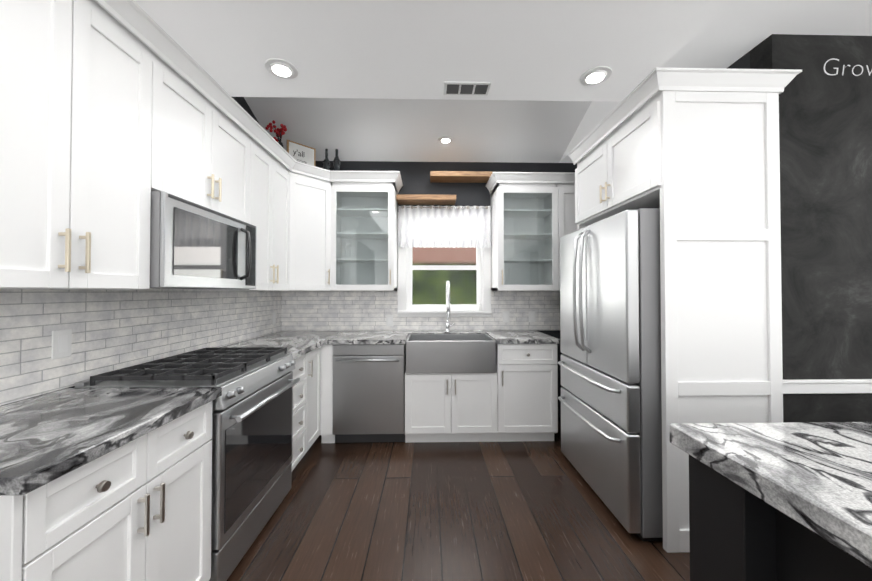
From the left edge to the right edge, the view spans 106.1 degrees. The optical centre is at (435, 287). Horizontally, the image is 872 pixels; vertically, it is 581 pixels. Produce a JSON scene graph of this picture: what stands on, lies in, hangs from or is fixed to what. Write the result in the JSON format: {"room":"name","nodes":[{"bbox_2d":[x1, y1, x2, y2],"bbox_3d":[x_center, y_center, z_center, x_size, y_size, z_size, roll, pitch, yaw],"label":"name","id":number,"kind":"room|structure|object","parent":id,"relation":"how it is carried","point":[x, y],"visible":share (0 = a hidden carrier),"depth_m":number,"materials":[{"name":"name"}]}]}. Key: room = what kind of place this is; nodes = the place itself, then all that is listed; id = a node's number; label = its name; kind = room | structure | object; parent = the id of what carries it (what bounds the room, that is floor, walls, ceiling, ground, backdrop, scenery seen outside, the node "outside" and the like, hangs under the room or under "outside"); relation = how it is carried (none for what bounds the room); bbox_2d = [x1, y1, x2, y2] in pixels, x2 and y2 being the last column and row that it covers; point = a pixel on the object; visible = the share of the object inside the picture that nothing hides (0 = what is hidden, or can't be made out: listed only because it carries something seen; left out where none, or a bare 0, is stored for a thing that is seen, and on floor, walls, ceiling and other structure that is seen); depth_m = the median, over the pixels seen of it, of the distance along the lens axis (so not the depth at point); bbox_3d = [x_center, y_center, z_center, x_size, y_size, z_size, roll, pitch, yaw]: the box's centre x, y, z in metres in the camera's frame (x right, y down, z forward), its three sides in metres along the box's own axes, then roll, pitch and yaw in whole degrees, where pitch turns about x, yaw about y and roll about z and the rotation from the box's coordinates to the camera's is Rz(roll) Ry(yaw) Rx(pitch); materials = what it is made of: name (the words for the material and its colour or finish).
{"room":"kitchen","nodes":[
{"label":"kitchen","id":0,"kind":"room"},
{"bbox_2d":[0,97,280,405],"bbox_3d":[-1.595,-0.377,0.140,0.134,3.400,6.770,0,-1,-1],"label":"wall","id":1,"kind":"structure","parent":0,"point":[112,330],"depth_m":1.57,"materials":[{"name":"grey tile"}]},
{"bbox_2d":[51,329,71,359],"bbox_3d":[-1.550,0.234,1.358,0.008,0.116,0.072,0,-1,-1],"label":"electrical outlet plate","id":2,"kind":"object","parent":1,"relation":"attached to","point":[61,343],"depth_m":1.35,"materials":[{"name":"white plastic"}]},
{"bbox_2d":[0,0,171,289],"bbox_3d":[-1.386,-0.519,1.115,0.348,1.049,0.686,0,-1,-1],"label":"upper cabinet","id":3,"kind":"object","parent":1,"relation":"attached to","point":[114,114],"depth_m":1.11,"materials":[{"name":"white wood"}]},
{"bbox_2d":[168,60,247,222],"bbox_3d":[-1.400,-0.727,1.790,0.348,0.615,0.773,0,-1,-1],"label":"upper cabinet","id":4,"kind":"object","parent":1,"relation":"attached to","point":[208,143],"depth_m":1.74,"materials":[{"name":"white wood"}]},
{"bbox_2d":[150,191,256,288],"bbox_3d":[-1.345,-0.202,1.784,0.457,0.415,0.756,0,-1,-1],"label":"microwave","id":5,"kind":"object","parent":4,"relation":"attached to","point":[193,245],"visible":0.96,"depth_m":1.61,"materials":[{"name":"grey metal"}]},
{"bbox_2d":[198,124,291,290],"bbox_3d":[-1.398,-0.500,2.479,0.382,1.049,0.726,0,-1,-1],"label":"upper cabinet","id":6,"kind":"object","parent":1,"relation":"attached to","point":[269,171],"depth_m":2.45,"materials":[{"name":"white wood"}]},
{"bbox_2d":[292,164,339,290],"bbox_3d":[-1.267,-0.494,2.917,0.664,1.049,0.337,0,-1,-1],"label":"upper cabinet","id":7,"kind":"object","parent":1,"relation":"attached to","point":[315,190],"depth_m":2.97,"materials":[{"name":"white wood"}]},
{"bbox_2d":[244,97,591,162],"bbox_3d":[0.083,-1.631,2.746,3.600,0.683,1.665,0,-1,-1],"label":"ceiling","id":8,"kind":"structure","parent":0,"point":[414,130],"depth_m":3.02,"materials":[{"name":"white paint"}]},
{"bbox_2d":[438,136,452,142],"bbox_3d":[0.094,-1.421,3.166,0.150,0.014,0.150,0,-1,-1],"label":"recessed light","id":9,"kind":"object","parent":8,"relation":"in","point":[445,139],"visible":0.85,"depth_m":3.13,"materials":[{"name":"white plastic"}]},
{"bbox_2d":[281,161,576,416],"bbox_3d":[0.067,-0.032,3.490,3.600,2.800,0.134,0,-1,-1],"label":"wall","id":10,"kind":"structure","parent":0,"point":[335,310],"depth_m":3.43,"materials":[{"name":"grey tile"}]},
{"bbox_2d":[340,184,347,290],"bbox_3d":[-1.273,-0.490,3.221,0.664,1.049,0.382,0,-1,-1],"label":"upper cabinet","id":11,"kind":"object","parent":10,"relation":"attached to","point":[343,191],"depth_m":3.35,"materials":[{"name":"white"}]},
{"bbox_2d":[265,120,286,147],"bbox_3d":[-1.416,-1.278,2.934,0.170,0.397,0.166,0,-1,-1],"label":"flowers","id":12,"kind":"object","parent":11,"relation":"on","point":[280,132],"visible":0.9,"depth_m":2.91,"materials":[{"name":"red plant"}]},
{"bbox_2d":[287,140,315,165],"bbox_3d":[-1.267,-1.212,3.087,0.020,0.270,0.270,-1,-1,44],"label":"sign","id":13,"kind":"object","parent":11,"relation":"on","point":[309,156],"visible":0.52,"depth_m":3.08,"materials":[{"name":"white wood"}]},
{"bbox_2d":[323,149,329,169],"bbox_3d":[-1.088,-1.225,3.258,0.070,0.300,0.072,0,-1,-1],"label":"bottle","id":14,"kind":"object","parent":11,"relation":"on","point":[326,163],"visible":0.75,"depth_m":3.23,"materials":[{"name":"grey glass"}]},
{"bbox_2d":[333,149,340,170],"bbox_3d":[-0.994,-1.245,3.281,0.070,0.340,0.072,0,-1,-1],"label":"bottle","id":15,"kind":"object","parent":11,"relation":"on","point":[336,163],"visible":0.75,"depth_m":3.25,"materials":[{"name":"grey glass"}]},
{"bbox_2d":[386,315,392,325],"bbox_3d":[-0.482,0.348,3.402,0.072,0.116,0.008,0,-1,-1],"label":"electrical outlet plate","id":16,"kind":"object","parent":10,"relation":"attached to","point":[389,318],"depth_m":3.40,"materials":[{"name":"white plastic"}]},
{"bbox_2d":[396,194,455,204],"bbox_3d":[-0.097,-0.894,3.345,0.595,0.050,0.199,0,-1,-1],"label":"floating shelf","id":17,"kind":"object","parent":10,"relation":"attached to","point":[411,199],"visible":1,"depth_m":3.25,"materials":[{"name":"brown wood"}]},
{"bbox_2d":[397,247,491,316],"bbox_3d":[0.087,-0.237,3.470,0.974,1.090,0.180,0,-1,-1],"label":"window","id":18,"kind":"structure","parent":10,"relation":"in","point":[407,308],"depth_m":3.43,"materials":[{"name":"white"}]},
{"bbox_2d":[397,205,491,247],"bbox_3d":[0.089,-0.623,3.377,0.970,0.430,0.075,0,-1,-1],"label":"curtain valance","id":19,"kind":"object","parent":18,"relation":"attached to","point":[444,226],"visible":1,"depth_m":3.37,"materials":[{"name":"white fabric"}]},
{"bbox_2d":[478,300,481,310],"bbox_3d":[0.458,0.188,3.416,0.036,0.108,0.049,0,-1,-1],"label":"soap bottle","id":20,"kind":"object","parent":18,"relation":"on","point":[479,306],"visible":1,"depth_m":3.41,"materials":[{"name":"white plastic"}]},
{"bbox_2d":[430,171,491,182],"bbox_3d":[0.250,-1.129,3.355,0.620,0.050,0.199,0,-1,-1],"label":"floating shelf","id":21,"kind":"object","parent":10,"relation":"attached to","point":[459,176],"visible":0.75,"depth_m":3.27,"materials":[{"name":"brown wood"}]},
{"bbox_2d":[503,311,508,321],"bbox_3d":[0.733,0.307,3.429,0.072,0.116,0.008,0,-1,-1],"label":"electrical outlet plate","id":22,"kind":"object","parent":10,"relation":"attached to","point":[505,313],"depth_m":3.43,"materials":[{"name":"white plastic"}]},
{"bbox_2d":[485,172,577,290],"bbox_3d":[1.137,-0.519,3.262,1.222,1.109,0.403,0,-1,-1],"label":"upper cabinet","id":23,"kind":"object","parent":10,"relation":"attached to","point":[532,218],"visible":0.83,"depth_m":3.13,"materials":[{"name":"white wood"}]},
{"bbox_2d":[529,311,535,321],"bbox_3d":[1.008,0.307,3.435,0.072,0.116,0.008,0,-1,-1],"label":"electrical outlet plate","id":24,"kind":"object","parent":10,"relation":"attached to","point":[532,314],"depth_m":3.43,"materials":[{"name":"white plastic"}]},
{"bbox_2d":[134,0,731,101],"bbox_3d":[-0.175,-1.251,-0.590,2.700,0.249,4.985,0,-1,-1],"label":"ceiling","id":25,"kind":"structure","parent":0,"point":[544,50],"depth_m":1.47,"materials":[{"name":"white paint"}]},
{"bbox_2d":[265,58,297,78],"bbox_3d":[-0.773,-1.090,1.643,0.150,0.014,0.150,0,-1,-1],"label":"recessed light","id":26,"kind":"object","parent":25,"relation":"in","point":[280,68],"visible":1,"depth_m":1.63,"materials":[{"name":"white plastic"}]},
{"bbox_2d":[444,81,490,94],"bbox_3d":[0.168,-1.090,1.798,0.250,0.010,0.110,0,-1,-1],"label":"ceiling vent","id":27,"kind":"object","parent":25,"relation":"in","point":[465,88],"visible":1,"depth_m":1.79,"materials":[{"name":"white metal"}]},
{"bbox_2d":[580,66,611,85],"bbox_3d":[0.826,-1.089,1.697,0.150,0.014,0.150,0,-1,-1],"label":"recessed light","id":28,"kind":"object","parent":25,"relation":"in","point":[597,75],"visible":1,"depth_m":1.68,"materials":[{"name":"white plastic"}]},
{"bbox_2d":[227,417,689,580],"bbox_3d":[1.557,1.354,0.200,6.440,0.060,6.800,0,-1,-1],"label":"floor","id":29,"kind":"structure","parent":0,"point":[458,511],"depth_m":1.87,"materials":[{"name":"brown wood"}]},
{"bbox_2d":[0,401,211,580],"bbox_3d":[-1.234,0.899,1.048,0.649,0.874,0.674,0,-1,-1],"label":"base cabinet","id":30,"kind":"object","parent":29,"relation":"on","point":[138,509],"visible":0.85,"depth_m":1.00,"materials":[{"name":"white wood"}]},
{"bbox_2d":[0,387,221,495],"bbox_3d":[-1.226,0.440,1.050,0.639,0.039,0.685,0,-1,-1],"label":"countertop","id":31,"kind":"structure","parent":30,"relation":"on","point":[47,438],"depth_m":1.01,"materials":[{"name":"stone"}]},
{"bbox_2d":[74,347,299,580],"bbox_3d":[-1.208,0.866,1.772,0.678,0.958,0.760,0,-1,-1],"label":"range","id":32,"kind":"object","parent":29,"relation":"on","point":[252,423],"visible":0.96,"depth_m":1.61,"materials":[{"name":"grey metal"}]},
{"bbox_2d":[291,346,320,470],"bbox_3d":[-1.271,0.922,2.775,0.649,0.874,1.236,0,-1,-1],"label":"base cabinet","id":33,"kind":"object","parent":29,"relation":"on","point":[307,408],"visible":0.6,"depth_m":2.46,"materials":[{"name":"white wood"}]},
{"bbox_2d":[224,338,323,358],"bbox_3d":[-1.257,0.459,2.454,0.639,0.039,0.585,0,-1,-1],"label":"countertop","id":34,"kind":"structure","parent":33,"relation":"on","point":[297,347],"depth_m":2.57,"materials":[{"name":"stone"}]},
{"bbox_2d":[333,344,405,442],"bbox_3d":[-0.580,0.924,3.060,0.607,0.867,0.661,0,-1,-1],"label":"dishwasher","id":35,"kind":"object","parent":29,"relation":"on","point":[368,392],"visible":1,"depth_m":2.78,"materials":[{"name":"grey metal"}]},
{"bbox_2d":[405,371,507,442],"bbox_3d":[0.153,1.051,3.108,0.853,0.625,0.627,0,-1,-1],"label":"base cabinet","id":36,"kind":"object","parent":29,"relation":"on","point":[439,407],"depth_m":2.80,"materials":[{"name":"white wood"}]},
{"bbox_2d":[496,344,557,441],"bbox_3d":[0.754,0.926,3.123,0.578,0.874,0.627,0,-1,-1],"label":"base cabinet","id":37,"kind":"object","parent":29,"relation":"on","point":[514,397],"depth_m":2.82,"materials":[{"name":"white wood"}]},
{"bbox_2d":[257,330,559,344],"bbox_3d":[-0.267,0.467,3.088,2.644,0.039,0.639,0,-1,-1],"label":"countertop","id":38,"kind":"structure","parent":37,"relation":"on","point":[330,337],"depth_m":2.97,"materials":[{"name":"stone"}]},
{"bbox_2d":[445,281,454,331],"bbox_3d":[0.141,0.192,3.223,0.107,0.514,0.236,0,-1,-1],"label":"faucet","id":39,"kind":"object","parent":38,"relation":"on","point":[447,325],"visible":1,"depth_m":3.17,"materials":[{"name":"silver metal"}]},
{"bbox_2d":[406,334,495,372],"bbox_3d":[0.121,0.594,3.005,0.767,0.275,0.454,0,-1,-1],"label":"farmhouse sink","id":40,"kind":"object","parent":38,"relation":"in","point":[450,353],"visible":0.96,"depth_m":2.78,"materials":[{"name":"silver metal"}]},
{"bbox_2d":[558,208,662,540],"bbox_3d":[1.345,0.468,2.180,0.836,1.765,0.895,0,-1,-1],"label":"fridge","id":41,"kind":"object","parent":29,"relation":"on","point":[610,398],"visible":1,"depth_m":1.83,"materials":[{"name":"grey metal"}]},
{"bbox_2d":[568,67,801,552],"bbox_3d":[1.458,0.131,2.142,0.747,2.439,1.035,0,-1,-1],"label":"cabinet","id":42,"kind":"object","parent":29,"relation":"on","point":[693,154],"visible":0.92,"depth_m":1.70,"materials":[{"name":"white wood"}]},
{"bbox_2d":[689,455,871,580],"bbox_3d":[2.074,0.893,-0.126,2.580,0.854,2.275,0,-1,-1],"label":"kitchen island","id":43,"kind":"object","parent":29,"relation":"on","point":[737,532],"depth_m":0.81,"materials":[{"name":"black wood"}]},
{"bbox_2d":[669,422,871,568],"bbox_3d":[2.105,0.434,-0.157,2.720,0.060,2.400,0,-1,-1],"label":"island countertop","id":44,"kind":"structure","parent":43,"relation":"on","point":[815,477],"depth_m":0.78,"materials":[{"name":"stone"}]},
{"bbox_2d":[559,60,735,162],"bbox_3d":[1.603,-1.686,2.780,0.560,0.710,1.665,0,-1,-1],"label":"ceiling","id":45,"kind":"structure","parent":0,"point":[596,113],"depth_m":2.67,"materials":[{"name":"white paint"}]},
{"bbox_2d":[726,51,749,68],"bbox_3d":[1.824,-0.342,2.724,0.120,3.400,1.750,0,-1,-1],"label":"wall","id":46,"kind":"structure","parent":0,"point":[742,62],"depth_m":1.91,"materials":[{"name":"grey paint"}]},
{"bbox_2d":[670,0,871,60],"bbox_3d":[1.575,-1.732,-0.607,6.440,0.710,5.105,0,-1,-1],"label":"ceiling","id":47,"kind":"structure","parent":0,"point":[734,30],"depth_m":1.68,"materials":[{"name":"white paint"}]},
{"bbox_2d":[750,34,871,422],"bbox_3d":[3.264,0.001,1.803,2.960,2.690,0.144,0,-1,-1],"label":"wall","id":48,"kind":"structure","parent":0,"point":[825,136],"depth_m":1.73,"materials":[{"name":"black paint"}]},
{"bbox_2d":[824,58,871,75],"bbox_3d":[2.277,-1.173,1.747,0.431,0.091,0.001,0,-1,-1],"label":"lettering","id":49,"kind":"object","parent":48,"relation":"attached to","point":[843,68],"visible":1,"depth_m":1.74},
{"label":"outside","id":50,"kind":"structure","parent":0,"visible":0},
{"bbox_2d":[412,247,476,304],"bbox_3d":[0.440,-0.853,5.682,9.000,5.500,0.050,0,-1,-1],"label":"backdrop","id":51,"kind":"structure","parent":50,"point":[450,255],"depth_m":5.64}
]}

